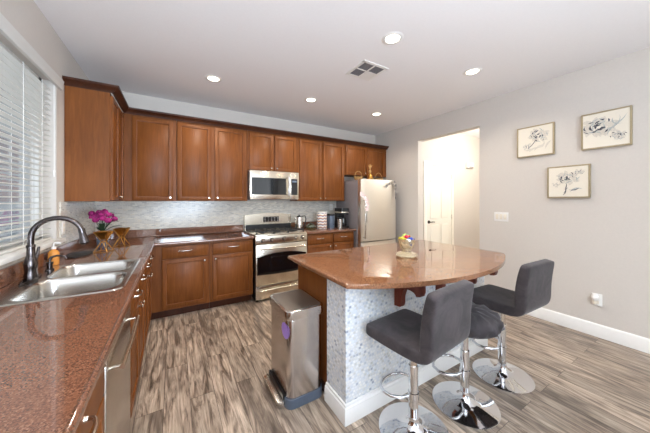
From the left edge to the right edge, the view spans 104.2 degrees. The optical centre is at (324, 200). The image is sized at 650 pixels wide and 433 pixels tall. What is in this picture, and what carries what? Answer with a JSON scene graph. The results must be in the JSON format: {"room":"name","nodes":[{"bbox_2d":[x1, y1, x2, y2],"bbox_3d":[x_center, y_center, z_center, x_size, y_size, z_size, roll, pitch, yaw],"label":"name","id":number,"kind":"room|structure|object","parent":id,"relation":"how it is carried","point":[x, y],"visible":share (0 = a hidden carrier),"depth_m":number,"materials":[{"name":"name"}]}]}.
{"room":"kitchen","nodes":[
{"label":"kitchen","id":0,"kind":"room"},
{"bbox_2d":[0,0,88,238],"bbox_3d":[-1.159,-0.002,0.172,0.150,2.764,6.685,0,0,-31],"label":"wall","id":1,"kind":"structure","parent":0,"point":[25,16],"depth_m":2.06,"materials":[{"name":"paint"}]},
{"bbox_2d":[0,41,65,265],"bbox_3d":[-1.845,-0.316,1.384,0.175,1.328,1.710,0,0,-31],"label":"window","id":2,"kind":"structure","parent":1,"relation":"in","point":[6,258],"depth_m":1.99,"materials":[{"name":"white paint"}]},
{"bbox_2d":[0,13,63,254],"bbox_3d":[-1.825,-0.349,1.385,0.105,1.331,1.750,0,0,-31],"label":"window blind","id":3,"kind":"object","parent":2,"relation":"attached to","point":[13,74],"visible":0.94,"depth_m":1.70,"materials":[{"name":"white paint"}]},
{"bbox_2d":[0,201,94,268],"bbox_3d":[-1.603,0.195,1.072,0.010,0.370,4.685,0,0,-31],"label":"tiled wall","id":4,"kind":"structure","parent":1,"relation":"attached to","point":[77,210],"depth_m":2.42,"materials":[{"name":"tile"}]},
{"bbox_2d":[62,221,64,234],"bbox_3d":[-2.262,0.235,2.190,0.006,0.116,0.072,0,0,-31],"label":"wall outlet","id":5,"kind":"object","parent":4,"relation":"attached to","point":[63,222],"visible":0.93,"depth_m":2.18,"materials":[{"name":"white paint"}]},
{"bbox_2d":[64,85,123,200],"bbox_3d":[-2.316,-0.511,2.609,0.360,1.038,0.655,0,0,-31],"label":"upper cabinet","id":6,"kind":"object","parent":1,"relation":"attached to","point":[93,119],"visible":1,"depth_m":2.33,"materials":[{"name":"brown wood"}]},
{"bbox_2d":[62,75,388,149],"bbox_3d":[-0.516,-1.050,3.648,4.516,0.064,0.701,0,0,-31],"label":"crown molding","id":7,"kind":"structure","parent":6,"relation":"attached to","point":[115,90],"depth_m":3.23,"materials":[{"name":"brown wood"}]},
{"bbox_2d":[111,92,374,230],"bbox_3d":[-0.907,-0.002,4.304,4.822,2.764,0.150,0,0,-31],"label":"wall","id":8,"kind":"structure","parent":0,"point":[133,100],"depth_m":3.95,"materials":[{"name":"paint"}]},
{"bbox_2d":[122,113,176,200],"bbox_3d":[-2.338,-0.511,3.134,0.860,1.038,0.366,0,0,-31],"label":"upper cabinet","id":9,"kind":"object","parent":8,"relation":"attached to","point":[150,143],"visible":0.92,"depth_m":3.09,"materials":[{"name":"brown wood"}]},
{"bbox_2d":[177,121,247,200],"bbox_3d":[-1.584,-0.511,3.585,0.894,1.038,0.366,0,0,-31],"label":"upper cabinet","id":10,"kind":"object","parent":8,"relation":"attached to","point":[212,161],"visible":0.97,"depth_m":3.45,"materials":[{"name":"brown wood"}]},
{"bbox_2d":[95,201,334,231],"bbox_3d":[-1.303,0.195,3.974,3.482,0.370,0.010,0,0,-31],"label":"tiled wall","id":11,"kind":"structure","parent":8,"relation":"attached to","point":[136,215],"depth_m":3.63,"materials":[{"name":"tile"}]},
{"bbox_2d":[248,131,296,172],"bbox_3d":[-0.859,-0.738,4.018,0.790,0.584,0.366,0,0,-31],"label":"upper cabinet","id":12,"kind":"object","parent":8,"relation":"attached to","point":[266,151],"visible":0.97,"depth_m":3.86,"materials":[{"name":"brown wood"}]},
{"bbox_2d":[248,170,298,199],"bbox_3d":[-0.836,-0.227,3.980,0.770,0.430,0.451,0,0,-31],"label":"microwave","id":13,"kind":"object","parent":12,"relation":"attached to","point":[262,185],"visible":0.97,"depth_m":3.81,"materials":[{"name":"metal"}]},
{"bbox_2d":[290,137,343,200],"bbox_3d":[-0.117,-0.511,4.461,0.934,1.038,0.366,0,0,-31],"label":"upper cabinet","id":14,"kind":"object","parent":8,"relation":"attached to","point":[320,164],"visible":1,"depth_m":4.31,"materials":[{"name":"brown wood"}]},
{"bbox_2d":[344,144,385,177],"bbox_3d":[0.724,-0.748,4.970,1.028,0.564,0.376,0,0,-31],"label":"upper cabinet","id":15,"kind":"object","parent":8,"relation":"attached to","point":[356,158],"visible":0.69,"depth_m":4.80,"materials":[{"name":"brown wood"}]},
{"bbox_2d":[34,0,649,137],"bbox_3d":[1.979,-1.434,2.135,7.550,0.100,6.835,0,0,-31],"label":"ceiling","id":16,"kind":"structure","parent":0,"point":[269,56],"depth_m":2.31,"materials":[{"name":"paint"}]},
{"bbox_2d":[205,75,221,81],"bbox_3d":[-1.265,-1.380,2.872,0.184,0.006,0.184,0,0,-31],"label":"recessed light","id":17,"kind":"object","parent":16,"relation":"in","point":[213,78],"visible":1,"depth_m":2.86,"materials":[{"name":"white paint"}]},
{"bbox_2d":[304,97,317,102],"bbox_3d":[-0.192,-1.380,3.479,0.184,0.006,0.184,0,0,-31],"label":"recessed light","id":18,"kind":"object","parent":16,"relation":"in","point":[308,99],"visible":1,"depth_m":3.46,"materials":[{"name":"white paint"}]},
{"bbox_2d":[346,60,388,80],"bbox_3d":[0.446,-1.381,2.707,0.325,0.004,0.320,0,0,-31],"label":"ceiling vent","id":19,"kind":"object","parent":16,"relation":"in","point":[366,70],"visible":1,"depth_m":2.69,"materials":[{"name":"white metal"}]},
{"bbox_2d":[371,112,381,115],"bbox_3d":[0.825,-1.380,4.050,0.184,0.006,0.184,0,0,-31],"label":"recessed light","id":20,"kind":"object","parent":16,"relation":"in","point":[374,113],"visible":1,"depth_m":4.06,"materials":[{"name":"white paint"}]},
{"bbox_2d":[382,31,403,44],"bbox_3d":[0.577,-1.380,2.162,0.184,0.006,0.184,0,0,-31],"label":"recessed light","id":21,"kind":"object","parent":16,"relation":"in","point":[391,38],"visible":1,"depth_m":2.15,"materials":[{"name":"white paint"}]},
{"bbox_2d":[463,67,482,75],"bbox_3d":[1.582,-1.380,2.716,0.184,0.006,0.184,0,0,-31],"label":"recessed light","id":22,"kind":"object","parent":16,"relation":"in","point":[475,70],"visible":1,"depth_m":2.71,"materials":[{"name":"white paint"}]},
{"bbox_2d":[129,297,649,432],"bbox_3d":[1.979,1.420,2.135,7.550,0.080,6.835,0,0,-31],"label":"floor","id":23,"kind":"structure","parent":0,"point":[202,371],"depth_m":1.90,"materials":[{"name":"brown wood"}]},
{"bbox_2d":[76,364,104,432],"bbox_3d":[-0.579,0.948,-0.005,0.656,0.864,1.786,0,0,-31],"label":"base cabinet","id":24,"kind":"object","parent":23,"relation":"on","point":[92,421],"visible":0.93,"depth_m":0.79,"materials":[{"name":"brown wood"}]},
{"bbox_2d":[0,225,253,432],"bbox_3d":[-0.849,0.448,1.522,1.764,0.135,4.684,0,0,-31],"label":"countertop","id":25,"kind":"structure","parent":24,"relation":"on","point":[54,353],"depth_m":0.89,"materials":[{"name":"red stone"}]},
{"bbox_2d":[18,216,89,285],"bbox_3d":[-1.655,0.284,1.568,0.292,0.379,0.250,0,0,-31],"label":"faucet","id":26,"kind":"object","parent":25,"relation":"on","point":[30,264],"visible":1,"depth_m":1.51,"materials":[{"name":"metal"}]},
{"bbox_2d":[48,242,60,264],"bbox_3d":[-2.019,0.394,1.887,0.062,0.170,0.062,0,0,14],"label":"soap bottle","id":27,"kind":"object","parent":25,"relation":"on","point":[53,251],"visible":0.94,"depth_m":1.88,"materials":[{"name":"orange plastic"}]},
{"bbox_2d":[0,258,139,306],"bbox_3d":[-1.535,0.572,1.599,0.529,0.196,0.862,0,0,-31],"label":"sink","id":28,"kind":"object","parent":25,"relation":"in","point":[70,280],"visible":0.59,"depth_m":1.58,"materials":[{"name":"metal"}]},
{"bbox_2d":[45,255,67,270],"bbox_3d":[-1.837,0.422,1.733,0.111,0.103,0.044,0,0,-31],"label":"soap pump","id":29,"kind":"object","parent":28,"relation":"on","point":[49,263],"visible":1,"depth_m":1.71,"materials":[{"name":"metal"}]},
{"bbox_2d":[64,251,92,258],"bbox_3d":[-2.162,0.474,2.227,0.168,0.011,0.310,0,0,-31],"label":"serving tray","id":30,"kind":"object","parent":25,"relation":"on","point":[78,254],"visible":0.88,"depth_m":2.19,"materials":[{"name":"black plastic"}]},
{"bbox_2d":[93,230,113,252],"bbox_3d":[-2.074,0.384,2.372,0.112,0.191,0.112,0,0,-15],"label":"candle holder","id":31,"kind":"object","parent":25,"relation":"on","point":[101,235],"visible":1,"depth_m":2.35,"materials":[{"name":"brown wood"}]},
{"bbox_2d":[95,231,111,239],"bbox_3d":[-2.074,0.328,2.372,0.099,0.074,0.099,0,0,-15],"label":"cup","id":32,"kind":"object","parent":31,"relation":"on","point":[101,235],"depth_m":2.35,"materials":[{"name":"brown wood"}]},
{"bbox_2d":[88,209,119,247],"bbox_3d":[-2.258,0.283,2.588,0.271,0.394,0.159,0,0,-31],"label":"flower arrangement","id":33,"kind":"object","parent":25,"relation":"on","point":[96,216],"visible":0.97,"depth_m":2.57,"materials":[{"name":"pink plant"}]},
{"bbox_2d":[113,227,129,246],"bbox_3d":[-2.124,0.384,2.645,0.112,0.191,0.112,0,0,-15],"label":"candle holder","id":34,"kind":"object","parent":25,"relation":"on","point":[122,232],"visible":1,"depth_m":2.62,"materials":[{"name":"gold metal"}]},
{"bbox_2d":[114,228,128,235],"bbox_3d":[-2.124,0.328,2.645,0.099,0.074,0.099,0,0,-15],"label":"cup","id":35,"kind":"object","parent":34,"relation":"on","point":[121,231],"depth_m":2.62,"materials":[{"name":"brown wood"}]},
{"bbox_2d":[103,303,139,432],"bbox_3d":[-1.182,0.952,1.034,0.654,0.856,0.604,0,0,-31],"label":"dishwasher","id":36,"kind":"object","parent":23,"relation":"on","point":[116,395],"visible":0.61,"depth_m":1.12,"materials":[{"name":"silver metal"}]},
{"bbox_2d":[130,270,147,418],"bbox_3d":[-1.563,0.948,1.642,0.656,0.864,0.818,0,0,-31],"label":"base cabinet","id":37,"kind":"object","parent":23,"relation":"on","point":[137,307],"visible":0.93,"depth_m":1.73,"materials":[{"name":"brown wood"}]},
{"bbox_2d":[144,253,154,344],"bbox_3d":[-1.991,0.948,2.358,0.656,0.864,0.846,0,0,-31],"label":"base cabinet","id":38,"kind":"object","parent":23,"relation":"on","point":[148,269],"visible":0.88,"depth_m":2.45,"materials":[{"name":"brown wood"}]},
{"bbox_2d":[151,242,209,319],"bbox_3d":[-2.110,0.948,3.103,1.216,0.864,0.671,0,0,-31],"label":"base cabinet","id":39,"kind":"object","parent":23,"relation":"on","point":[181,272],"visible":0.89,"depth_m":3.01,"materials":[{"name":"brown wood"}]},
{"bbox_2d":[209,239,252,307],"bbox_3d":[-1.355,0.948,3.554,0.538,0.864,0.671,0,0,-31],"label":"base cabinet","id":40,"kind":"object","parent":23,"relation":"on","point":[231,262],"visible":0.91,"depth_m":3.30,"materials":[{"name":"brown wood"}]},
{"bbox_2d":[244,213,306,301],"bbox_3d":[-0.753,0.791,3.846,0.772,1.178,0.743,0,0,-31],"label":"gas range","id":41,"kind":"object","parent":23,"relation":"on","point":[274,240],"visible":0.94,"depth_m":3.58,"materials":[{"name":"silver metal"}]},
{"bbox_2d":[245,228,306,236],"bbox_3d":[-0.754,0.477,3.848,0.772,0.018,0.590,0,0,-31],"label":"cooktop","id":42,"kind":"object","parent":41,"relation":"in","point":[261,232],"depth_m":3.70,"materials":[{"name":"metal"}]},
{"bbox_2d":[264,289,322,409],"bbox_3d":[-0.243,1.056,1.870,0.336,0.648,0.390,0,0,-31],"label":"trash can","id":43,"kind":"object","parent":23,"relation":"on","point":[293,380],"visible":1,"depth_m":1.74,"materials":[{"name":"metal"}]},
{"bbox_2d":[306,231,353,252],"bbox_3d":[-0.047,0.948,4.335,0.926,0.864,0.671,0,0,-31],"label":"base cabinet","id":44,"kind":"object","parent":23,"relation":"on","point":[321,242],"visible":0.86,"depth_m":4.07,"materials":[{"name":"brown wood"}]},
{"bbox_2d":[291,221,355,234],"bbox_3d":[-0.046,0.448,4.339,0.932,0.135,0.670,0,0,-31],"label":"countertop","id":45,"kind":"structure","parent":44,"relation":"on","point":[313,223],"depth_m":4.18,"materials":[{"name":"red stone"}]},
{"bbox_2d":[294,215,305,229],"bbox_3d":[-0.419,0.358,4.210,0.174,0.243,0.148,0,0,31],"label":"kettle","id":46,"kind":"object","parent":45,"relation":"on","point":[299,222],"visible":0.94,"depth_m":4.17,"materials":[{"name":"silver metal"}]},
{"bbox_2d":[317,211,326,228],"bbox_3d":[-0.054,0.335,4.348,0.180,0.288,0.180,0,0,-31],"label":"patterned canister","id":47,"kind":"object","parent":45,"relation":"on","point":[321,216],"visible":1,"depth_m":4.27,"materials":[{"name":"ceramic"}]},
{"bbox_2d":[327,214,334,227],"bbox_3d":[0.111,0.357,4.431,0.108,0.245,0.194,0,0,-31],"label":"canister","id":48,"kind":"object","parent":45,"relation":"on","point":[330,217],"visible":0.85,"depth_m":4.39,"materials":[{"name":"blue plastic"}]},
{"bbox_2d":[337,217,341,228],"bbox_3d":[0.253,0.384,4.316,0.091,0.190,0.091,0,0,-31],"label":"thermos","id":49,"kind":"object","parent":45,"relation":"on","point":[339,219],"visible":1,"depth_m":4.28,"materials":[{"name":"metal"}]},
{"bbox_2d":[334,208,348,227],"bbox_3d":[0.294,0.307,4.485,0.173,0.345,0.242,0,0,-31],"label":"coffee maker","id":50,"kind":"object","parent":45,"relation":"on","point":[339,212],"visible":0.77,"depth_m":4.40,"materials":[{"name":"black plastic"}]},
{"bbox_2d":[336,179,395,247],"bbox_3d":[0.773,0.506,4.707,0.810,1.748,0.822,0,0,-31],"label":"refrigerator","id":51,"kind":"object","parent":23,"relation":"on","point":[377,225],"visible":0.68,"depth_m":4.39,"materials":[{"name":"silver metal"}]},
{"bbox_2d":[360,192,368,210],"bbox_3d":[0.641,0.106,4.133,0.200,0.509,0.026,0,0,-31],"label":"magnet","id":52,"kind":"object","parent":51,"relation":"attached to","point":[361,193],"visible":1,"depth_m":4.15,"materials":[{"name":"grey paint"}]},
{"bbox_2d":[367,165,372,178],"bbox_3d":[0.816,-0.506,4.588,0.150,0.310,0.150,0,0,-31],"label":"figurine","id":53,"kind":"object","parent":51,"relation":"on","point":[369,176],"visible":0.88,"depth_m":4.56,"materials":[{"name":"metal"}]},
{"bbox_2d":[385,181,396,198],"bbox_3d":[1.181,-0.190,4.531,0.289,0.340,0.024,0,0,-31],"label":"magnet","id":54,"kind":"object","parent":51,"relation":"attached to","point":[394,181],"visible":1,"depth_m":4.58,"materials":[{"name":"grey paint"}]},
{"bbox_2d":[298,264,497,426],"bbox_3d":[0.682,0.945,2.204,1.643,0.870,0.977,0,0,-31],"label":"kitchen island","id":55,"kind":"object","parent":23,"relation":"on","point":[354,364],"visible":0.37,"depth_m":1.69,"materials":[{"name":"tile"}]},
{"bbox_2d":[288,240,505,288],"bbox_3d":[0.722,0.495,2.170,1.768,0.030,1.155,0,0,-31],"label":"island countertop","id":56,"kind":"structure","parent":55,"relation":"on","point":[436,263],"depth_m":1.90,"materials":[{"name":"stone"}]},
{"bbox_2d":[396,238,417,257],"bbox_3d":[0.699,0.403,2.171,0.170,0.152,0.170,0,0,-8],"label":"dish","id":57,"kind":"object","parent":56,"relation":"on","point":[405,245],"visible":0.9,"depth_m":2.12,"materials":[{"name":"beige ceramic"}]},
{"bbox_2d":[366,280,473,432],"bbox_3d":[0.545,0.915,1.499,0.406,0.930,0.475,0,0,-36],"label":"bar stool","id":58,"kind":"object","parent":23,"relation":"on","point":[444,323],"visible":1,"depth_m":1.41,"materials":[{"name":"grey fabric"}]},
{"bbox_2d":[432,302,504,429],"bbox_3d":[0.947,1.050,1.721,0.441,0.660,0.442,0,0,-42],"label":"bar stool","id":59,"kind":"object","parent":23,"relation":"on","point":[461,402],"visible":0.66,"depth_m":1.66,"materials":[{"name":"silver metal"}]},
{"bbox_2d":[467,302,504,338],"bbox_3d":[0.947,0.784,1.721,0.441,0.127,0.442,0,0,-42],"label":"cushion","id":60,"kind":"object","parent":59,"relation":"on","point":[486,323],"depth_m":1.55,"materials":[{"name":"grey fabric"}]},
{"bbox_2d":[472,259,553,393],"bbox_3d":[1.412,0.908,1.980,0.406,0.945,0.475,0,0,-29],"label":"bar stool","id":61,"kind":"object","parent":23,"relation":"on","point":[532,292],"visible":0.91,"depth_m":1.87,"materials":[{"name":"grey fabric"}]},
{"bbox_2d":[423,133,479,248],"bbox_3d":[2.854,-0.002,5.351,2.748,2.764,0.140,0,0,-31],"label":"wall","id":62,"kind":"structure","parent":0,"point":[458,149],"depth_m":5.30,"materials":[{"name":"paint"}]},
{"bbox_2d":[423,161,453,244],"bbox_3d":[2.198,0.325,4.867,0.910,2.110,0.018,0,0,-31],"label":"trim","id":63,"kind":"structure","parent":62,"relation":"attached to","point":[425,163],"depth_m":4.68,"materials":[{"name":"white paint"}]},
{"bbox_2d":[427,165,451,243],"bbox_3d":[2.211,0.357,4.855,0.772,2.025,0.094,0,0,-31],"label":"door","id":64,"kind":"structure","parent":62,"relation":"in","point":[439,216],"depth_m":4.87,"materials":[{"name":"white paint"}]},
{"bbox_2d":[466,162,473,168],"bbox_3d":[3.073,-0.740,5.363,0.220,0.120,0.063,0,0,-31],"label":"door chime","id":65,"kind":"object","parent":62,"relation":"attached to","point":[469,165],"visible":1,"depth_m":5.32,"materials":[{"name":"white paint"}]},
{"bbox_2d":[375,47,649,338],"bbox_3d":[2.843,-0.002,2.564,0.130,2.764,6.685,0,0,-31],"label":"wall","id":66,"kind":"structure","parent":0,"point":[600,243],"depth_m":2.76,"materials":[{"name":"paint"}]},
{"bbox_2d":[494,212,507,221],"bbox_3d":[2.310,0.213,3.320,0.010,0.118,0.166,0,0,-31],"label":"light switch","id":67,"kind":"object","parent":66,"relation":"attached to","point":[498,216],"visible":1,"depth_m":3.31,"materials":[{"name":"white paint"}]},
{"bbox_2d":[517,122,554,158],"bbox_3d":[2.487,-0.704,2.996,0.036,0.361,0.356,0,0,-31],"label":"flower painting","id":68,"kind":"object","parent":66,"relation":"attached to","point":[537,140],"visible":1,"depth_m":2.97,"materials":[{"name":"beige paper"}]},
{"bbox_2d":[547,164,590,197],"bbox_3d":[2.636,-0.203,2.746,0.037,0.348,0.346,0,0,-31],"label":"flower painting","id":69,"kind":"object","parent":66,"relation":"attached to","point":[570,181],"visible":1,"depth_m":2.73,"materials":[{"name":"beige paper"}]},
{"bbox_2d":[527,307,649,353],"bbox_3d":[3.329,1.315,1.605,0.018,0.130,4.541,0,0,-31],"label":"baseboard","id":70,"kind":"structure","parent":66,"relation":"attached to","point":[640,343],"depth_m":2.57,"materials":[{"name":"white paint"}]},
{"bbox_2d":[592,292,601,306],"bbox_3d":[2.759,1.006,2.569,0.008,0.124,0.076,0,0,-31],"label":"wall outlet","id":71,"kind":"object","parent":66,"relation":"attached to","point":[599,302],"visible":0.62,"depth_m":2.55,"materials":[{"name":"white paint"}]},
{"bbox_2d":[591,293,598,303],"bbox_3d":[2.728,0.992,2.559,0.051,0.106,0.058,0,0,-31],"label":"air freshener","id":72,"kind":"object","parent":71,"relation":"attached to","point":[594,297],"visible":1,"depth_m":2.54,"materials":[{"name":"white paint"}]},
{"bbox_2d":[579,105,632,150],"bbox_3d":[2.775,-0.706,2.514,0.036,0.365,0.356,0,0,-31],"label":"flower painting","id":73,"kind":"object","parent":66,"relation":"attached to","point":[612,127],"visible":1,"depth_m":2.49,"materials":[{"name":"beige paper"}]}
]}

